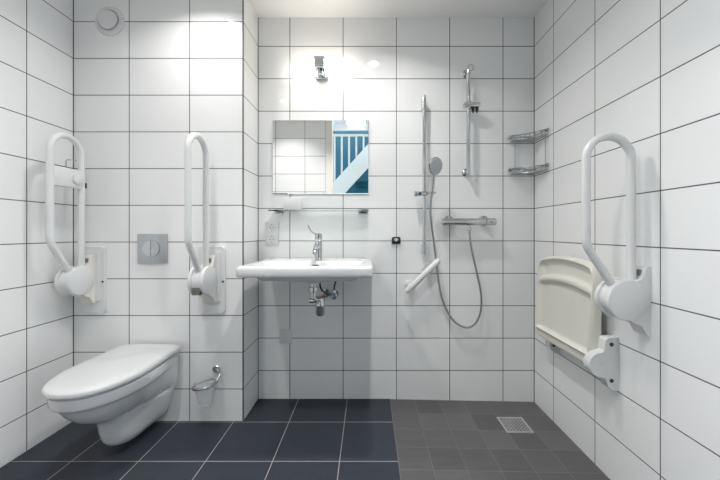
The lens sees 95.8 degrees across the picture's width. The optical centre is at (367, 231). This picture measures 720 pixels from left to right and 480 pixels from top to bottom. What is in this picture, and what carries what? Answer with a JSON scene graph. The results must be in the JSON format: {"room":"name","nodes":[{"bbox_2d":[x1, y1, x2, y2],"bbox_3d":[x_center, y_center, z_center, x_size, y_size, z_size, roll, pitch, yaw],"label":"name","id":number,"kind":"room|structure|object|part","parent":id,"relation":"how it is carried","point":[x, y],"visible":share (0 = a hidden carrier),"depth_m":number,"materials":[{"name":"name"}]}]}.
{"room":"accessible bathroom","nodes":[
{"label":"accessible bathroom","id":0,"kind":"room"},
{"bbox_2d":[0,0,72,467],"bbox_3d":[-1.661,-0.147,1.063,0.100,2.561,1.627,0,0,0],"label":"wall","id":1,"kind":"structure","parent":0,"point":[36,36],"depth_m":1.55,"materials":[{"name":"tile"}]},
{"bbox_2d":[73,0,257,420],"bbox_3d":[-1.196,-0.147,1.945,1.030,2.561,0.336,0,0,0],"label":"wall","id":2,"kind":"structure","parent":0,"point":[175,69],"depth_m":1.78,"materials":[{"name":"tile"}]},
{"bbox_2d":[45,132,106,312],"bbox_3d":[-1.498,-0.025,1.646,0.142,0.931,0.262,0,0,0],"label":"support rail","id":3,"kind":"object","parent":2,"relation":"attached to","point":[87,281],"visible":1,"depth_m":1.65,"materials":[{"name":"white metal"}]},
{"bbox_3d":[-1.498,-0.121,1.614,0.030,0.740,0.198,0,0,0],"label":"rail","id":4,"kind":"part","parent":3,"relation":"part of","materials":[{"name":"white metal"}]},
{"bbox_3d":[-1.480,-0.270,1.659,0.010,0.056,0.056,0,0,0],"label":"holder knob","id":5,"kind":"part","parent":3,"relation":"part of","materials":[{"name":"white plastic"}]},
{"bbox_3d":[-1.500,0.240,1.751,0.105,0.265,0.010,0,0,0],"label":"spacer panel","id":6,"kind":"part","parent":3,"relation":"part of","materials":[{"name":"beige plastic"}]},
{"bbox_3d":[-1.498,0.260,1.766,0.142,0.360,0.020,0,0,0],"label":"mounting plate","id":7,"kind":"part","parent":3,"relation":"part of","materials":[{"name":"white plastic"}]},
{"bbox_2d":[95,6,123,35],"bbox_3d":[-1.411,-1.151,1.765,0.160,0.160,0.023,0,0,0],"label":"air vent","id":8,"kind":"object","parent":2,"relation":"in","point":[109,21],"visible":1,"depth_m":1.77,"materials":[{"name":"white plastic"}]},
{"bbox_2d":[41,344,179,445],"bbox_3d":[-1.172,0.795,1.501,0.352,0.382,0.552,0,0,0],"label":"toilet","id":9,"kind":"object","parent":2,"relation":"attached to","point":[122,390],"visible":1,"depth_m":1.45,"materials":[{"name":"white ceramic"}]},
{"bbox_3d":[-1.172,0.619,1.489,0.352,0.030,0.528,0,0,0],"label":"lid","id":10,"kind":"part","parent":9,"relation":"part of","materials":[{"name":"plastic"}]},
{"bbox_3d":[-1.172,0.642,1.492,0.330,0.008,0.481,0,0,0],"label":"seat","id":11,"kind":"part","parent":9,"relation":"part of","materials":[{"name":"white plastic"}]},
{"bbox_2d":[137,234,167,262],"bbox_3d":[-1.174,0.090,1.767,0.161,0.161,0.018,0,0,0],"label":"flush plate","id":12,"kind":"object","parent":2,"relation":"attached to","point":[151,248],"visible":1,"depth_m":1.77,"materials":[{"name":"plastic"}]},
{"bbox_2d":[184,132,225,312],"bbox_3d":[-0.847,-0.025,1.646,0.142,0.931,0.262,0,0,0],"label":"support rail","id":13,"kind":"object","parent":2,"relation":"attached to","point":[206,279],"visible":1,"depth_m":1.68,"materials":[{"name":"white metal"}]},
{"bbox_3d":[-0.847,-0.121,1.614,0.030,0.740,0.198,0,0,0],"label":"rail","id":14,"kind":"part","parent":13,"relation":"part of","materials":[{"name":"white metal"}]},
{"bbox_3d":[-0.850,0.240,1.751,0.105,0.265,0.010,0,0,0],"label":"spacer panel","id":15,"kind":"part","parent":13,"relation":"part of","materials":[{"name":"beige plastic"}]},
{"bbox_3d":[-0.847,0.260,1.766,0.142,0.360,0.020,0,0,0],"label":"mounting plate","id":16,"kind":"part","parent":13,"relation":"part of","materials":[{"name":"white plastic"}]},
{"bbox_2d":[191,365,220,390],"bbox_3d":[-0.852,0.812,1.706,0.127,0.172,0.141,0,0,0],"label":"brush holder","id":17,"kind":"object","parent":2,"relation":"attached to","point":[216,369],"visible":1,"depth_m":1.73,"materials":[{"name":"metal"}]},
{"bbox_2d":[0,399,609,479],"bbox_3d":[-0.290,1.093,0.406,2.841,0.120,3.413,0,0,0],"label":"floor","id":18,"kind":"structure","parent":0,"point":[278,439],"depth_m":1.56,"materials":[{"name":"tile"}]},
{"bbox_2d":[497,417,533,432],"bbox_3d":[0.796,1.049,1.765,0.142,0.008,0.142,0,0,0],"label":"floor drain","id":19,"kind":"object","parent":18,"relation":"in","point":[519,423],"visible":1,"depth_m":1.76,"materials":[{"name":"metal"}]},
{"bbox_2d":[258,18,533,401],"bbox_3d":[0.050,-0.147,2.063,2.161,2.561,0.100,0,0,0],"label":"wall","id":20,"kind":"structure","parent":0,"point":[376,339],"depth_m":2.01,"materials":[{"name":"tile"}]},
{"bbox_2d":[265,221,278,244],"bbox_3d":[-0.593,0.009,2.005,0.082,0.148,0.014,0,0,0],"label":"power socket","id":21,"kind":"object","parent":20,"relation":"attached to","point":[271,227],"visible":1,"depth_m":2.00,"materials":[{"name":"white plastic"}]},
{"bbox_2d":[279,330,291,342],"bbox_3d":[-0.508,0.644,2.007,0.077,0.083,0.010,0,0,0],"label":"outlet plate","id":22,"kind":"object","parent":20,"relation":"attached to","point":[285,336],"visible":1,"depth_m":2.00,"materials":[{"name":"white plastic"}]},
{"bbox_2d":[236,258,372,281],"bbox_3d":[-0.294,0.203,1.750,0.639,0.089,0.526,0,0,0],"label":"washbasin","id":23,"kind":"object","parent":20,"relation":"attached to","point":[270,269],"visible":1,"depth_m":1.49,"materials":[{"name":"white ceramic"}]},
{"bbox_2d":[307,225,322,260],"bbox_3d":[-0.291,0.059,1.760,0.068,0.196,0.162,0,0,5],"label":"tap","id":24,"kind":"object","parent":23,"relation":"on","point":[317,249],"visible":1,"depth_m":1.80,"materials":[{"name":"silver metal"}]},
{"bbox_3d":[-0.276,0.086,1.748,0.025,0.044,0.115,0,0,0],"label":"spout","id":25,"kind":"part","parent":24,"relation":"part of","materials":[{"name":"silver metal"}]},
{"bbox_2d":[307,282,329,315],"bbox_3d":[-0.280,0.354,1.856,0.092,0.213,0.314,0,0,0],"label":"trap","id":26,"kind":"object","parent":23,"relation":"attached to","point":[319,301],"visible":0.89,"depth_m":1.76,"materials":[{"name":"silver metal"}]},
{"bbox_2d":[268,209,368,213],"bbox_3d":[-0.290,-0.127,1.954,0.589,0.029,0.118,0,0,0],"label":"glass shelf","id":27,"kind":"object","parent":20,"relation":"attached to","point":[275,211],"visible":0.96,"depth_m":1.97,"materials":[{"name":"white"}]},
{"bbox_2d":[283,198,301,209],"bbox_3d":[-0.456,-0.169,1.970,0.111,0.076,0.030,0,0,0],"label":"soap box","id":28,"kind":"object","parent":27,"relation":"on","point":[288,203],"visible":0.8,"depth_m":1.96,"materials":[{"name":"white plastic"}]},
{"bbox_3d":[-0.290,-0.128,1.948,0.589,0.007,0.106,0,0,0],"label":"pane","id":29,"kind":"part","parent":27,"relation":"part of","materials":[{"name":"clear glass"}]},
{"bbox_2d":[292,56,346,79],"bbox_3d":[-0.287,-0.987,1.956,0.323,0.095,0.112,0,0,0],"label":"wall lamp","id":30,"kind":"object","parent":20,"relation":"attached to","point":[321,65],"visible":1,"depth_m":1.91,"materials":[{"name":"silver metal"}]},
{"bbox_3d":[-0.288,-0.963,1.962,0.034,0.032,0.047,0,0,0],"label":"arm","id":31,"kind":"part","parent":30,"relation":"part of","materials":[{"name":"silver metal"}]},
{"bbox_3d":[-0.284,-0.966,1.998,0.083,0.054,0.030,0,0,0],"label":"wall plate","id":32,"kind":"part","parent":30,"relation":"part of","materials":[{"name":"silver metal"}]},
{"bbox_2d":[272,120,368,195],"bbox_3d":[-0.292,-0.458,2.007,0.596,0.466,0.010,0,0,0],"label":"wall mirror","id":33,"kind":"object","parent":20,"relation":"attached to","point":[309,156],"visible":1,"depth_m":2.00,"materials":[{"name":"silver glass"}]},
{"bbox_2d":[319,281,338,298],"bbox_3d":[-0.214,0.323,1.911,0.078,0.153,0.212,0,0,16],"label":"angle valve","id":34,"kind":"object","parent":20,"relation":"attached to","point":[335,292],"visible":0.84,"depth_m":1.91,"materials":[{"name":"silver metal"}]},
{"bbox_3d":[-0.203,0.378,1.921,0.040,0.038,0.025,0,0,0],"label":"knob","id":35,"kind":"part","parent":34,"relation":"part of","materials":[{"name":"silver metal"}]},
{"bbox_2d":[392,237,400,243],"bbox_3d":[0.173,0.051,2.000,0.056,0.044,0.026,0,0,0],"label":"robe hook","id":36,"kind":"object","parent":20,"relation":"attached to","point":[395,240],"visible":1,"depth_m":1.99,"materials":[{"name":"black metal"}]},
{"bbox_2d":[404,258,440,293],"bbox_3d":[0.327,0.263,1.970,0.219,0.214,0.085,0,0,0],"label":"grab bar","id":37,"kind":"object","parent":20,"relation":"attached to","point":[427,268],"visible":1,"depth_m":1.93,"materials":[{"name":"white metal"}]},
{"bbox_2d":[414,95,435,254],"bbox_3d":[0.336,-0.341,1.940,0.097,0.957,0.128,0,0,-31],"label":"shower rail","id":38,"kind":"object","parent":20,"relation":"attached to","point":[423,193],"visible":0.99,"depth_m":1.94,"materials":[{"name":"silver metal"}]},
{"bbox_2d":[428,157,482,328],"bbox_3d":[0.498,0.078,1.954,0.370,1.015,0.130,0,0,-21],"label":"shower","id":39,"kind":"object","parent":38,"relation":"hanging from","point":[435,164],"visible":0.99,"depth_m":1.95,"materials":[{"name":"silver metal"}]},
{"bbox_3d":[0.381,-0.286,1.900,0.028,0.171,0.065,0,0,-5],"label":"handle","id":40,"kind":"part","parent":39,"relation":"part of","materials":[{"name":"silver metal"}]},
{"bbox_2d":[442,216,496,230],"bbox_3d":[0.606,-0.054,1.964,0.320,0.094,0.096,0,0,0],"label":"shower mixer","id":41,"kind":"object","parent":20,"relation":"attached to","point":[448,220],"visible":1,"depth_m":1.93,"materials":[{"name":"silver metal"}]},
{"bbox_3d":[0.463,-0.061,1.950,0.034,0.046,0.046,0,0,0],"label":"flow knob","id":42,"kind":"part","parent":41,"relation":"part of","materials":[{"name":"silver metal"}]},
{"bbox_3d":[0.736,-0.061,1.950,0.060,0.043,0.043,0,0,0],"label":"temperature knob","id":43,"kind":"part","parent":41,"relation":"part of","materials":[{"name":"silver metal"}]},
{"bbox_2d":[462,64,479,176],"bbox_3d":[0.622,-0.676,1.973,0.096,0.665,0.080,0,0,0],"label":"slide bar","id":44,"kind":"object","parent":20,"relation":"attached to","point":[468,104],"visible":1,"depth_m":1.94,"materials":[{"name":"silver metal"}]},
{"bbox_2d":[508,128,549,174],"bbox_3d":[0.947,-0.472,1.925,0.166,0.245,0.174,0,0,0],"label":"basket","id":45,"kind":"object","parent":20,"relation":"attached to","point":[529,137],"visible":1,"depth_m":1.95,"materials":[{"name":"metal"}]},
{"bbox_2d":[249,0,547,17],"bbox_3d":[-0.290,-1.378,1.181,2.841,0.100,1.863,0,0,0],"label":"ceiling","id":46,"kind":"structure","parent":0,"point":[262,8],"depth_m":1.93,"materials":[{"name":"paint"}]},
{"bbox_2d":[534,0,719,479],"bbox_3d":[1.080,-0.147,1.181,0.100,2.561,1.863,0,0,0],"label":"wall","id":47,"kind":"structure","parent":0,"point":[645,72],"depth_m":1.21,"materials":[{"name":"tile"}]},
{"bbox_2d":[535,256,618,390],"bbox_3d":[0.969,0.387,1.581,0.122,0.532,0.502,0,0,0],"label":"shower bench","id":48,"kind":"object","parent":47,"relation":"attached to","point":[568,317],"visible":0.99,"depth_m":1.51,"materials":[{"name":"plastic"}]},
{"bbox_2d":[581,132,650,336],"bbox_3d":[0.913,0.006,1.212,0.231,0.754,0.080,0,0,0],"label":"support rail","id":49,"kind":"object","parent":47,"relation":"attached to","point":[628,299],"visible":1,"depth_m":1.20,"materials":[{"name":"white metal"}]},
{"bbox_3d":[0.897,-0.061,1.212,0.198,0.620,0.030,0,0,0],"label":"rail","id":50,"kind":"part","parent":49,"relation":"part of","materials":[{"name":"white metal"}]}
]}

